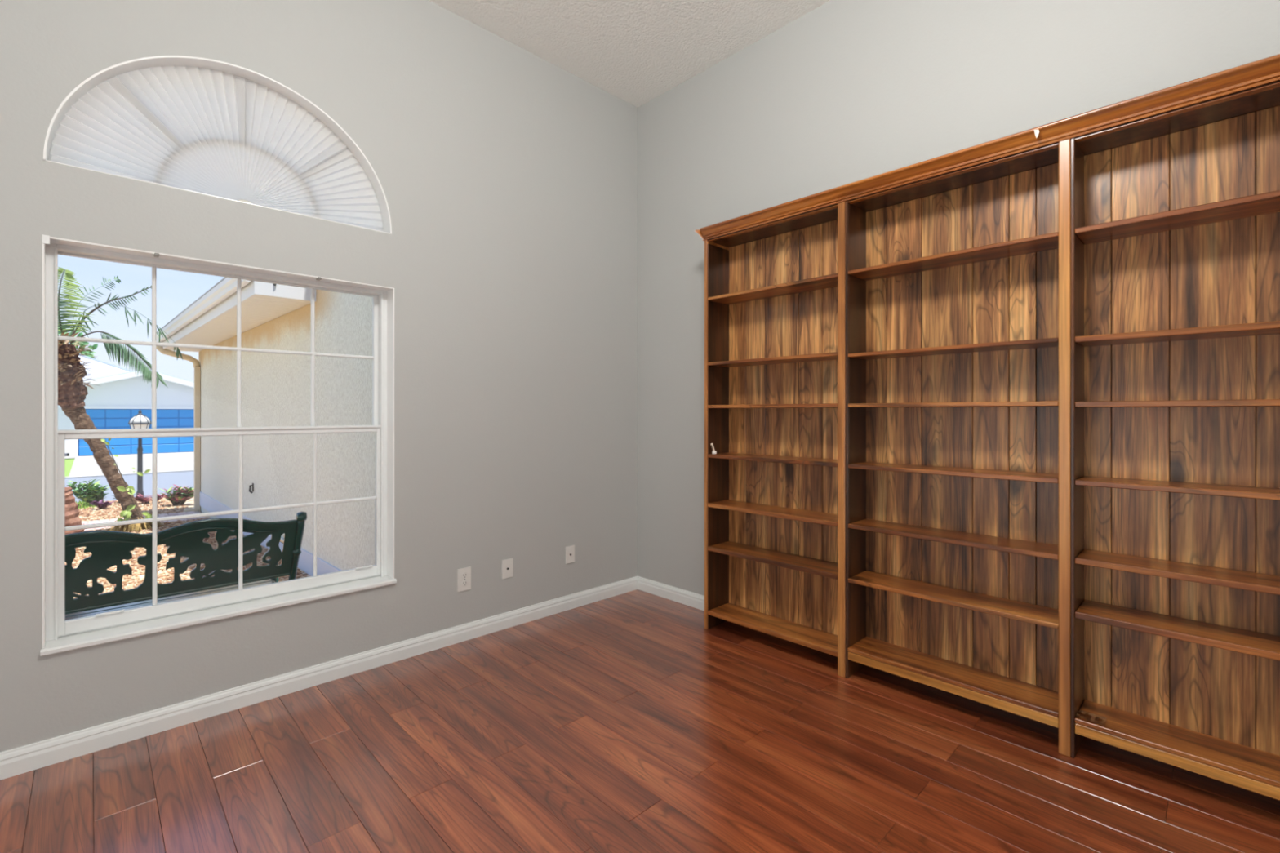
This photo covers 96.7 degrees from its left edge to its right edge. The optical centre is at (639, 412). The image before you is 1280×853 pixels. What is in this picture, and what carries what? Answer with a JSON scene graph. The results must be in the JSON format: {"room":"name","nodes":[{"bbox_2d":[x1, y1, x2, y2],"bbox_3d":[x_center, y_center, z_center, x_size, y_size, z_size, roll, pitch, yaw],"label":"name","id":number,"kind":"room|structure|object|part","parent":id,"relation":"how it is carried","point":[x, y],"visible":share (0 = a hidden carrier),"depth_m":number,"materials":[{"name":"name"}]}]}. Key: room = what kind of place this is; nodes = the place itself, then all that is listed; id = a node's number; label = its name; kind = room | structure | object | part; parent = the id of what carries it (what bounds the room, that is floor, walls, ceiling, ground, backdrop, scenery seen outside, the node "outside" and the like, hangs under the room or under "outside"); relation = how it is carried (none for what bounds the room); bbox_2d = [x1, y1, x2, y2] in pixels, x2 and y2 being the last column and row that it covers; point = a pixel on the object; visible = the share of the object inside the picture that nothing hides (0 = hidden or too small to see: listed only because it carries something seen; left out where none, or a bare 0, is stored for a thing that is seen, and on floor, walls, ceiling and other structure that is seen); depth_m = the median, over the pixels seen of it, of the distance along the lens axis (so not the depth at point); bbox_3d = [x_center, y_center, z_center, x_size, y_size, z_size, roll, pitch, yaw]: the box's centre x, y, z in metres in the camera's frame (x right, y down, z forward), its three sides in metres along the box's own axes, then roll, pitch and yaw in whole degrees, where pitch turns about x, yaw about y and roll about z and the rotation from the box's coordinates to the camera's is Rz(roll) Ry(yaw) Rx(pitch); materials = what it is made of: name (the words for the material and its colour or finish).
{"room":"home library","nodes":[
{"label":"home library","id":0,"kind":"room"},
{"bbox_2d":[0,0,637,752],"bbox_3d":[-1.654,-0.375,2.243,4.720,3.650,0.160,0,0,-44],"label":"wall","id":1,"kind":"structure","parent":0,"point":[508,178],"depth_m":2.68,"materials":[{"name":"grey paint"}]},
{"bbox_2d":[43,55,391,234],"bbox_3d":[-1.598,-1.085,2.294,1.111,0.530,0.154,0,0,-44],"label":"window","id":2,"kind":"structure","parent":1,"relation":"in","point":[100,77],"depth_m":2.20,"materials":[{"name":"white paint"}]},
{"bbox_3d":[-1.637,-1.082,2.335,1.099,0.524,0.040,0,0,-44],"label":"frame","id":3,"kind":"part","parent":2,"relation":"part of","materials":[{"name":"white plastic"}]},
{"bbox_2d":[49,66,383,231],"bbox_3d":[-1.589,-1.084,2.284,1.088,0.522,0.019,0,0,-44],"label":"pleated shade","id":4,"kind":"object","parent":2,"relation":"attached to","point":[199,130],"visible":0.83,"depth_m":2.23,"materials":[{"name":"white fabric"}]},
{"bbox_2d":[40,235,396,656],"bbox_3d":[-1.589,0.109,2.292,1.132,1.372,0.174,0,0,-44],"label":"window","id":5,"kind":"structure","parent":1,"relation":"in","point":[59,635],"depth_m":2.20,"materials":[{"name":"white paint"}]},
{"bbox_3d":[-1.884,0.714,2.024,0.075,0.006,0.012,0,0,-44],"label":"finger pull","id":6,"kind":"part","parent":5,"relation":"part of","materials":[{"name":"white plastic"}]},
{"bbox_3d":[-1.633,-0.229,2.338,1.066,0.648,0.024,0,0,-44],"label":"sash","id":7,"kind":"part","parent":5,"relation":"part of","materials":[{"name":"white plastic"}]},
{"bbox_3d":[-1.610,0.414,2.314,1.066,0.700,0.026,0,0,-44],"label":"sash","id":8,"kind":"part","parent":5,"relation":"part of","materials":[{"name":"white plastic"}]},
{"bbox_3d":[-1.332,0.560,2.582,0.257,0.318,0.003,0,0,-44],"label":"pane","id":9,"kind":"part","parent":5,"relation":"part of","materials":[{"name":"clear glass"}]},
{"bbox_3d":[-1.269,0.714,2.618,0.075,0.006,0.012,0,0,-44],"label":"finger pull","id":10,"kind":"part","parent":5,"relation":"part of","materials":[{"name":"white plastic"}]},
{"bbox_3d":[-1.332,0.247,2.582,0.257,0.308,0.003,0,0,-44],"label":"pane","id":11,"kind":"part","parent":5,"relation":"part of","materials":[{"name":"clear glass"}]},
{"bbox_2d":[0,576,637,780],"bbox_3d":[-1.593,1.109,2.180,4.400,0.081,0.014,0,0,-44],"label":"baseboard","id":12,"kind":"structure","parent":1,"relation":"attached to","point":[23,759],"depth_m":2.27,"materials":[{"name":"white paint"}]},
{"bbox_2d":[457,566,471,592],"bbox_3d":[-0.885,0.843,2.868,0.072,0.116,0.009,0,0,-44],"label":"outlet","id":13,"kind":"object","parent":1,"relation":"attached to","point":[464,575],"visible":1,"depth_m":2.86,"materials":[{"name":"white plastic"}]},
{"bbox_2d":[461,572,467,578],"bbox_3d":[-0.883,0.824,2.866,0.033,0.033,0.004,0,0,-44],"label":"socket","id":14,"kind":"object","parent":13,"relation":"attached to","point":[464,575],"depth_m":2.86,"materials":[{"name":"white plastic"}]},
{"bbox_2d":[461,580,467,586],"bbox_3d":[-0.883,0.863,2.866,0.033,0.033,0.004,0,0,-44],"label":"socket","id":15,"kind":"object","parent":13,"relation":"attached to","point":[464,583],"depth_m":2.86,"materials":[{"name":"white plastic"}]},
{"bbox_2d":[502,558,512,578],"bbox_3d":[-0.707,0.836,3.039,0.066,0.100,0.010,0,0,-44],"label":"cable plate","id":16,"kind":"object","parent":1,"relation":"attached to","point":[507,564],"visible":1,"depth_m":3.04,"materials":[{"name":"white plastic"}]},
{"bbox_2d":[565,545,574,564],"bbox_3d":[-0.407,0.834,3.328,0.065,0.100,0.010,0,0,-44],"label":"cable plate","id":17,"kind":"object","parent":1,"relation":"attached to","point":[570,550],"visible":1,"depth_m":3.33,"materials":[{"name":"white plastic"}]},
{"bbox_2d":[429,0,830,107],"bbox_3d":[-0.035,-2.087,0.566,4.400,0.200,4.500,0,0,-44],"label":"ceiling","id":18,"kind":"structure","parent":0,"point":[635,51],"depth_m":2.97,"materials":[{"name":"white paint"}]},
{"bbox_2d":[0,589,1279,852],"bbox_3d":[-0.035,1.200,0.566,4.400,0.100,4.500,0,0,-44],"label":"floor","id":19,"kind":"structure","parent":0,"point":[621,723],"depth_m":1.85,"materials":[{"name":"brown wood"}]},
{"bbox_2d":[694,53,1279,799],"bbox_3d":[1.222,0.090,2.242,0.249,2.120,2.424,0,0,-44],"label":"bookcase","id":20,"kind":"object","parent":19,"relation":"on","point":[996,423],"visible":1,"depth_m":2.09,"materials":[{"name":"brown wood"}]},
{"bbox_2d":[711,443,716,454],"bbox_3d":[0.388,0.194,3.000,0.015,0.059,0.036,0,0,-44],"label":"clip","id":21,"kind":"object","parent":20,"relation":"on","point":[713,452],"visible":1,"depth_m":3.00,"materials":[{"name":"beige plastic"}]},
{"bbox_3d":[0.421,0.119,3.089,0.205,2.062,0.018,0,0,-44],"label":"panel","id":22,"kind":"part","parent":20,"relation":"part of","materials":[{"name":"brown wood"}]},
{"bbox_3d":[0.622,-0.906,2.761,0.028,0.004,0.731,0,0,-44],"label":"rail","id":23,"kind":"part","parent":20,"relation":"part of","materials":[{"name":"brown wood"}]},
{"bbox_3d":[0.676,0.722,2.813,0.182,0.022,0.731,0,0,-44],"label":"shelf","id":24,"kind":"part","parent":20,"relation":"part of","materials":[{"name":"brown wood"}]},
{"bbox_3d":[0.676,0.492,2.813,0.182,0.020,0.731,0,0,-44],"label":"shelf","id":25,"kind":"part","parent":20,"relation":"part of","materials":[{"name":"brown wood"}]},
{"bbox_3d":[0.676,0.232,2.813,0.182,0.018,0.731,0,0,-44],"label":"shelf","id":26,"kind":"part","parent":20,"relation":"part of","materials":[{"name":"brown wood"}]},
{"bbox_3d":[0.676,-0.029,2.813,0.182,0.017,0.731,0,0,-44],"label":"shelf","id":27,"kind":"part","parent":20,"relation":"part of","materials":[{"name":"brown wood"}]},
{"bbox_3d":[0.676,-0.255,2.813,0.182,0.016,0.731,0,0,-44],"label":"shelf","id":28,"kind":"part","parent":20,"relation":"part of","materials":[{"name":"brown wood"}]},
{"bbox_3d":[0.676,-0.600,2.813,0.182,0.016,0.731,0,0,-44],"label":"shelf","id":29,"kind":"part","parent":20,"relation":"part of","materials":[{"name":"brown wood"}]},
{"bbox_3d":[0.676,1.062,2.813,0.182,0.021,0.731,0,0,-44],"label":"shelf","id":30,"kind":"part","parent":20,"relation":"part of","materials":[{"name":"brown wood"}]},
{"bbox_3d":[0.879,0.119,2.477,0.016,2.062,0.034,0,0,-44],"label":"post","id":31,"kind":"part","parent":20,"relation":"part of","materials":[{"name":"brown wood"}]},
{"bbox_3d":[0.957,0.119,2.545,0.190,2.062,0.044,0,0,-44],"label":"divider panel","id":32,"kind":"part","parent":20,"relation":"part of","materials":[{"name":"brown wood"}]},
{"bbox_3d":[1.219,1.024,2.250,0.184,0.014,0.743,0,0,-44],"label":"shelf","id":33,"kind":"part","parent":20,"relation":"part of","materials":[{"name":"brown wood"}]},
{"bbox_3d":[1.165,-0.906,2.198,0.028,0.004,0.744,0,0,-44],"label":"rail","id":34,"kind":"part","parent":20,"relation":"part of","materials":[{"name":"brown wood"}]},
{"bbox_3d":[1.220,0.726,2.251,0.182,0.017,0.743,0,0,-44],"label":"shelf","id":35,"kind":"part","parent":20,"relation":"part of","materials":[{"name":"brown wood"}]},
{"bbox_3d":[1.220,0.491,2.251,0.182,0.017,0.743,0,0,-44],"label":"shelf","id":36,"kind":"part","parent":20,"relation":"part of","materials":[{"name":"brown wood"}]},
{"bbox_3d":[1.220,0.233,2.251,0.182,0.017,0.743,0,0,-44],"label":"shelf","id":37,"kind":"part","parent":20,"relation":"part of","materials":[{"name":"brown wood"}]},
{"bbox_3d":[1.220,-0.029,2.251,0.182,0.016,0.743,0,0,-44],"label":"shelf","id":38,"kind":"part","parent":20,"relation":"part of","materials":[{"name":"brown wood"}]},
{"bbox_3d":[1.220,-0.245,2.251,0.182,0.014,0.743,0,0,-44],"label":"shelf","id":39,"kind":"part","parent":20,"relation":"part of","materials":[{"name":"brown wood"}]},
{"bbox_3d":[1.220,-0.602,2.251,0.182,0.014,0.743,0,0,-44],"label":"shelf","id":40,"kind":"part","parent":20,"relation":"part of","materials":[{"name":"brown wood"}]},
{"bbox_3d":[1.169,-0.940,2.165,0.067,0.058,2.386,0,0,-44],"label":"cornice","id":41,"kind":"part","parent":20,"relation":"part of","materials":[{"name":"brown wood"}]},
{"bbox_2d":[1034,129,1039,138],"bbox_3d":[1.348,-0.945,1.932,0.004,0.030,0.016,0,0,-44],"label":"flake","id":42,"kind":"object","parent":20,"relation":"attached to","point":[1036,131],"visible":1,"depth_m":1.93,"materials":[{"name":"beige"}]},
{"bbox_3d":[1.426,0.119,1.910,0.016,2.062,0.032,0,0,-44],"label":"post","id":43,"kind":"part","parent":20,"relation":"part of","materials":[{"name":"brown wood"}]},
{"bbox_3d":[1.504,0.119,1.978,0.190,2.062,0.043,0,0,-44],"label":"divider panel","id":44,"kind":"part","parent":20,"relation":"part of","materials":[{"name":"brown wood"}]},
{"bbox_2d":[1075,710,1107,725],"bbox_3d":[1.497,1.009,1.885,0.065,0.008,0.075,0,0,-44],"label":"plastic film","id":45,"kind":"object","parent":20,"relation":"on","point":[1095,718],"visible":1,"depth_m":1.88,"materials":[{"name":"brown plastic"}]},
{"bbox_3d":[1.712,-0.906,1.632,0.028,0.004,0.742,0,0,-44],"label":"rail","id":46,"kind":"part","parent":20,"relation":"part of","materials":[{"name":"brown wood"}]},
{"bbox_3d":[1.766,0.673,1.685,0.182,0.021,0.741,0,0,-44],"label":"shelf","id":47,"kind":"part","parent":20,"relation":"part of","materials":[{"name":"brown wood"}]},
{"bbox_3d":[1.766,0.493,1.685,0.182,0.019,0.741,0,0,-44],"label":"shelf","id":48,"kind":"part","parent":20,"relation":"part of","materials":[{"name":"brown wood"}]},
{"bbox_3d":[1.766,0.234,1.685,0.182,0.017,0.741,0,0,-44],"label":"shelf","id":49,"kind":"part","parent":20,"relation":"part of","materials":[{"name":"brown wood"}]},
{"bbox_3d":[1.766,-0.026,1.685,0.182,0.018,0.741,0,0,-44],"label":"shelf","id":50,"kind":"part","parent":20,"relation":"part of","materials":[{"name":"brown wood"}]},
{"bbox_3d":[1.766,-0.241,1.685,0.182,0.020,0.741,0,0,-44],"label":"shelf","id":51,"kind":"part","parent":20,"relation":"part of","materials":[{"name":"brown wood"}]},
{"bbox_3d":[1.766,-0.601,1.685,0.182,0.018,0.741,0,0,-44],"label":"shelf","id":52,"kind":"part","parent":20,"relation":"part of","materials":[{"name":"brown wood"}]},
{"bbox_3d":[1.765,1.024,1.684,0.184,0.014,0.741,0,0,-44],"label":"shelf","id":53,"kind":"part","parent":20,"relation":"part of","materials":[{"name":"brown wood"}]},
{"bbox_2d":[637,0,1279,595],"bbox_3d":[1.605,-0.375,2.150,0.160,3.650,4.500,0,0,-44],"label":"wall","id":54,"kind":"structure","parent":0,"point":[844,92],"depth_m":2.74,"materials":[{"name":"grey paint"}]},
{"bbox_2d":[637,576,704,610],"bbox_3d":[1.542,1.109,2.090,0.014,0.081,4.500,0,0,-44],"label":"baseboard","id":55,"kind":"structure","parent":54,"relation":"attached to","point":[673,593],"depth_m":3.48,"materials":[{"name":"white paint"}]},
{"label":"outside","id":56,"kind":"structure","parent":0,"visible":0},
{"bbox_2d":[68,451,194,476],"bbox_3d":[-18.266,1.964,24.735,9.050,0.013,12.400,0,0,-44],"label":"driveway","id":57,"kind":"structure","parent":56,"point":[86,465],"depth_m":21.92,"materials":[{"name":"concrete"}]},
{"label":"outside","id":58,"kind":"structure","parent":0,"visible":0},
{"label":"ground","id":59,"kind":"structure","parent":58,"visible":0},
{"bbox_2d":[57,326,97,358],"bbox_3d":[-37.424,-1.904,34.248,6.931,7.907,5.496,0,0,-44],"label":"tree","id":60,"kind":"object","parent":59,"relation":"on","point":[82,344],"visible":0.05,"depth_m":36.36,"materials":[{"name":"green plant"}]},
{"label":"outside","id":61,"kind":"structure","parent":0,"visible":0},
{"bbox_2d":[64,456,75,458],"bbox_3d":[-34.236,1.950,15.361,26.950,0.001,1.700,0,0,-44],"label":"path","id":62,"kind":"structure","parent":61,"point":[65,457],"depth_m":24.42,"materials":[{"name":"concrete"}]},
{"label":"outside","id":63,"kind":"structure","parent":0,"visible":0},
{"bbox_2d":[73,495,311,597],"bbox_3d":[-6.183,1.543,6.141,12.500,0.246,11.740,0,0,-44],"label":"ground","id":64,"kind":"structure","parent":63,"point":[190,504],"depth_m":5.22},
{"bbox_2d":[64,486,84,534],"bbox_3d":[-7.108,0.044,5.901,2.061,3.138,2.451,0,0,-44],"label":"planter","id":65,"kind":"object","parent":64,"relation":"on","point":[72,512],"visible":0.05,"depth_m":6.21,"materials":[{"name":"orange ceramic"}]},
{"bbox_2d":[66,479,109,505],"bbox_3d":[-9.455,1.392,9.759,0.474,0.493,0.516,0,0,16],"label":"shrub","id":66,"kind":"object","parent":64,"relation":"on","point":[89,494],"visible":0.95,"depth_m":9.72,"materials":[{"name":"green plant"}]},
{"bbox_2d":[75,500,104,509],"bbox_3d":[-9.732,1.595,9.452,1.316,0.148,1.708,0,0,-44],"label":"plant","id":67,"kind":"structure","parent":64,"relation":"on","point":[82,504],"depth_m":9.70,"materials":[{"name":"green plant"}]},
{"bbox_2d":[91,499,114,509],"bbox_3d":[-8.886,1.529,9.401,0.231,0.177,0.319,0,0,6],"label":"plant","id":68,"kind":"object","parent":64,"relation":"on","point":[100,505],"visible":0.96,"depth_m":9.38,"materials":[{"name":"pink plant"}]},
{"bbox_2d":[57,266,182,532],"bbox_3d":[-6.904,-0.128,6.672,2.240,3.420,2.050,0,0,-4],"label":"palm tree","id":69,"kind":"object","parent":64,"relation":"on","point":[72,392],"visible":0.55,"depth_m":6.91,"materials":[{"name":"green plant"}]},
{"bbox_3d":[-6.999,-0.424,6.917,0.416,0.801,0.378,0,0,-44],"label":"fibrous crown","id":70,"kind":"part","parent":69,"relation":"part of","materials":[{"name":"brown plant"}]},
{"bbox_2d":[101,438,152,523],"bbox_3d":[-6.435,0.882,7.178,0.537,1.139,0.167,0,0,-44],"label":"climbing vine","id":71,"kind":"object","parent":69,"relation":"attached to","point":[126,513],"visible":0.93,"depth_m":7.17,"materials":[{"name":"green plant"}]},
{"bbox_3d":[-6.500,0.900,7.177,0.038,1.103,0.371,0,0,40],"label":"vine stem","id":72,"kind":"part","parent":71,"relation":"part of","materials":[{"name":"brown"}]},
{"bbox_2d":[128,408,151,497],"bbox_3d":[-9.603,0.802,10.928,0.342,1.724,0.342,0,0,-44],"label":"lamp post","id":73,"kind":"object","parent":64,"relation":"on","point":[140,420],"visible":0.75,"depth_m":10.89,"materials":[{"name":"black metal"}]},
{"bbox_3d":[-9.604,0.343,10.928,0.268,0.215,0.268,0,0,-21],"label":"glass","id":74,"kind":"part","parent":73,"relation":"part of","materials":[{"name":"white glass"}]},
{"bbox_3d":[-9.604,1.084,10.928,0.110,1.160,0.110,0,0,-44],"label":"post","id":75,"kind":"part","parent":73,"relation":"part of","materials":[{"name":"black metal"}]},
{"bbox_2d":[81,511,206,531],"bbox_3d":[-7.725,1.571,7.334,3.340,0.106,0.920,0,0,-44],"label":"curb","id":76,"kind":"object","parent":64,"relation":"on","point":[191,512],"visible":0.14,"depth_m":8.05,"materials":[{"name":"beige concrete"}]},
{"bbox_2d":[134,493,164,503],"bbox_3d":[-8.659,1.524,10.033,0.497,0.211,0.369,0,0,-24],"label":"shrub","id":77,"kind":"object","parent":64,"relation":"on","point":[145,500],"visible":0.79,"depth_m":10.00,"materials":[{"name":"red plant"}]},
{"bbox_2d":[158,484,194,506],"bbox_3d":[-7.866,1.415,9.701,0.565,0.375,0.549,0,0,-44],"label":"shrub","id":78,"kind":"object","parent":64,"relation":"on","point":[179,496],"visible":0.95,"depth_m":9.65,"materials":[{"name":"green plant"}]},
{"bbox_2d":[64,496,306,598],"bbox_3d":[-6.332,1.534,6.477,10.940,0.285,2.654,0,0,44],"label":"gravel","id":79,"kind":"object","parent":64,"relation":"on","point":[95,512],"visible":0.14,"depth_m":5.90,"materials":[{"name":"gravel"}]},
{"bbox_2d":[64,511,306,620],"bbox_3d":[-2.423,0.967,2.791,1.246,0.919,0.684,0,0,-44],"label":"garden bench","id":80,"kind":"object","parent":64,"relation":"on","point":[108,548],"visible":0.7,"depth_m":2.71,"materials":[{"name":"teal paint"}]},
{"bbox_3d":[-2.326,0.878,2.690,1.200,0.020,0.020,0,0,-44],"label":"rail","id":81,"kind":"part","parent":80,"relation":"part of","materials":[{"name":"black metal"}]},
{"bbox_3d":[-2.024,0.834,3.241,0.042,0.257,0.566,0,0,-44],"label":"armrest","id":82,"kind":"part","parent":80,"relation":"part of","materials":[{"name":"teal paint"}]},
{"bbox_3d":[-1.858,0.986,3.067,0.045,0.882,0.259,0,0,-44],"label":"post","id":83,"kind":"part","parent":80,"relation":"part of","materials":[{"name":"green metal"}]},
{"bbox_2d":[156,276,375,576],"bbox_3d":[-2.535,-0.200,7.463,5.356,3.900,8.545,0,0,-44],"label":"house exterior","id":84,"kind":"structure","parent":64,"relation":"on","point":[276,388],"depth_m":5.19,"materials":[{"name":"beige paint"}]},
{"bbox_2d":[156,346,200,511],"bbox_3d":[-7.053,0.260,8.691,0.540,2.600,0.100,0,0,-44],"label":"downspout","id":85,"kind":"object","parent":84,"relation":"attached to","point":[197,366],"visible":0.85,"depth_m":8.81,"materials":[{"name":"beige metal"}]},
{"bbox_2d":[248,483,253,493],"bbox_3d":[-4.397,0.864,6.433,0.046,0.117,0.030,0,0,-44],"label":"wall hook","id":86,"kind":"object","parent":84,"relation":"attached to","point":[252,485],"visible":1,"depth_m":6.43,"materials":[{"name":"grey metal"}]},
{"bbox_3d":[-3.952,1.343,6.032,8.459,0.215,0.035,0,0,44],"label":"trim","id":87,"kind":"part","parent":84,"relation":"part of","materials":[{"name":"white paint"}]},
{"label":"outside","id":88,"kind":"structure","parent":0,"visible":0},
{"bbox_2d":[64,455,75,476],"bbox_3d":[-31.214,1.974,12.232,26.950,0.013,12.400,0,0,-44],"label":"ground","id":89,"kind":"structure","parent":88,"point":[68,463],"depth_m":21.02,"materials":[{"name":"green plant"}]},
{"bbox_2d":[57,355,194,456],"bbox_3d":[-29.976,-1.310,27.252,17.600,6.580,10.510,0,0,-44],"label":"house","id":90,"kind":"structure","parent":89,"relation":"on","point":[121,393],"depth_m":26.79,"materials":[{"name":"white paint"}]},
{"bbox_3d":[-25.165,0.855,25.278,0.280,2.250,0.035,0,0,-44],"label":"corner trim","id":91,"kind":"part","parent":90,"relation":"part of","materials":[{"name":"white paint"}]},
{"bbox_3d":[-24.789,1.759,25.746,0.846,0.392,0.026,0,0,-44],"label":"door panel","id":92,"kind":"part","parent":90,"relation":"part of","materials":[{"name":"blue paint"}]},
{"bbox_3d":[-24.789,1.337,25.746,0.846,0.392,0.026,0,0,-44],"label":"door panel","id":93,"kind":"part","parent":90,"relation":"part of","materials":[{"name":"blue paint"}]},
{"bbox_3d":[-24.789,0.071,25.746,0.846,0.392,0.026,0,0,-44],"label":"door panel","id":94,"kind":"part","parent":90,"relation":"part of","materials":[{"name":"blue paint"}]},
{"bbox_3d":[-24.789,0.493,25.746,0.846,0.392,0.026,0,0,-44],"label":"door panel","id":95,"kind":"part","parent":90,"relation":"part of","materials":[{"name":"blue paint"}]},
{"bbox_3d":[-24.163,0.493,26.350,0.846,0.392,0.026,0,0,-44],"label":"door panel","id":96,"kind":"part","parent":90,"relation":"part of","materials":[{"name":"blue paint"}]},
{"bbox_3d":[-24.163,0.071,26.350,0.846,0.392,0.026,0,0,-44],"label":"door panel","id":97,"kind":"part","parent":90,"relation":"part of","materials":[{"name":"blue paint"}]},
{"bbox_3d":[-24.163,0.915,26.350,0.846,0.392,0.026,0,0,-44],"label":"door panel","id":98,"kind":"part","parent":90,"relation":"part of","materials":[{"name":"blue paint"}]},
{"bbox_3d":[-24.163,1.337,26.350,0.846,0.392,0.026,0,0,-44],"label":"door panel","id":99,"kind":"part","parent":90,"relation":"part of","materials":[{"name":"blue paint"}]},
{"bbox_3d":[-24.163,1.759,26.350,0.846,0.392,0.026,0,0,-44],"label":"door panel","id":100,"kind":"part","parent":90,"relation":"part of","materials":[{"name":"blue paint"}]},
{"bbox_3d":[-23.563,0.915,26.981,4.370,2.130,0.050,0,0,-44],"label":"garage door","id":101,"kind":"part","parent":90,"relation":"part of","materials":[{"name":"blue metal"}]},
{"bbox_3d":[-23.537,0.071,26.955,0.846,0.392,0.026,0,0,-44],"label":"door panel","id":102,"kind":"part","parent":90,"relation":"part of","materials":[{"name":"blue paint"}]},
{"bbox_3d":[-23.537,1.337,26.955,0.846,0.392,0.026,0,0,-44],"label":"door panel","id":103,"kind":"part","parent":90,"relation":"part of","materials":[{"name":"blue paint"}]},
{"bbox_3d":[-23.537,1.759,26.955,0.846,0.392,0.026,0,0,-44],"label":"door panel","id":104,"kind":"part","parent":90,"relation":"part of","materials":[{"name":"blue paint"}]},
{"bbox_3d":[-22.912,0.915,27.559,0.846,0.392,0.026,0,0,-44],"label":"door panel","id":105,"kind":"part","parent":90,"relation":"part of","materials":[{"name":"blue paint"}]},
{"bbox_3d":[-22.912,0.071,27.559,0.846,0.392,0.026,0,0,-44],"label":"door panel","id":106,"kind":"part","parent":90,"relation":"part of","materials":[{"name":"blue paint"}]},
{"bbox_3d":[-22.912,0.493,27.559,0.846,0.392,0.026,0,0,-44],"label":"door panel","id":107,"kind":"part","parent":90,"relation":"part of","materials":[{"name":"blue paint"}]},
{"bbox_3d":[-22.912,1.337,27.559,0.846,0.392,0.026,0,0,-44],"label":"door panel","id":108,"kind":"part","parent":90,"relation":"part of","materials":[{"name":"blue paint"}]},
{"bbox_3d":[-22.912,1.759,27.559,0.846,0.392,0.026,0,0,-44],"label":"door panel","id":109,"kind":"part","parent":90,"relation":"part of","materials":[{"name":"blue paint"}]},
{"bbox_3d":[-22.286,0.071,28.163,0.846,0.392,0.026,0,0,-44],"label":"door panel","id":110,"kind":"part","parent":90,"relation":"part of","materials":[{"name":"blue paint"}]},
{"bbox_3d":[-22.286,0.493,28.163,0.846,0.392,0.026,0,0,-44],"label":"door panel","id":111,"kind":"part","parent":90,"relation":"part of","materials":[{"name":"blue paint"}]},
{"bbox_3d":[-22.286,1.337,28.163,0.846,0.392,0.026,0,0,-44],"label":"door panel","id":112,"kind":"part","parent":90,"relation":"part of","materials":[{"name":"blue paint"}]},
{"bbox_3d":[-22.286,1.759,28.163,0.846,0.392,0.026,0,0,-44],"label":"door panel","id":113,"kind":"part","parent":90,"relation":"part of","materials":[{"name":"blue paint"}]},
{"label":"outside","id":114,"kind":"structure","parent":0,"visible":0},
{"bbox_2d":[64,471,194,502],"bbox_3d":[-11.651,1.827,15.762,60.000,0.302,9.700,0,0,-44],"label":"road","id":115,"kind":"structure","parent":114,"point":[166,480],"depth_m":15.18,"materials":[{"name":"grey concrete"}]},
{"bbox_2d":[64,469,194,477],"bbox_3d":[-14.968,1.945,19.197,60.000,0.014,0.450,0,0,-44],"label":"kerb","id":116,"kind":"object","parent":115,"relation":"on","point":[190,469],"depth_m":17.92,"materials":[{"name":"concrete"}]}
]}

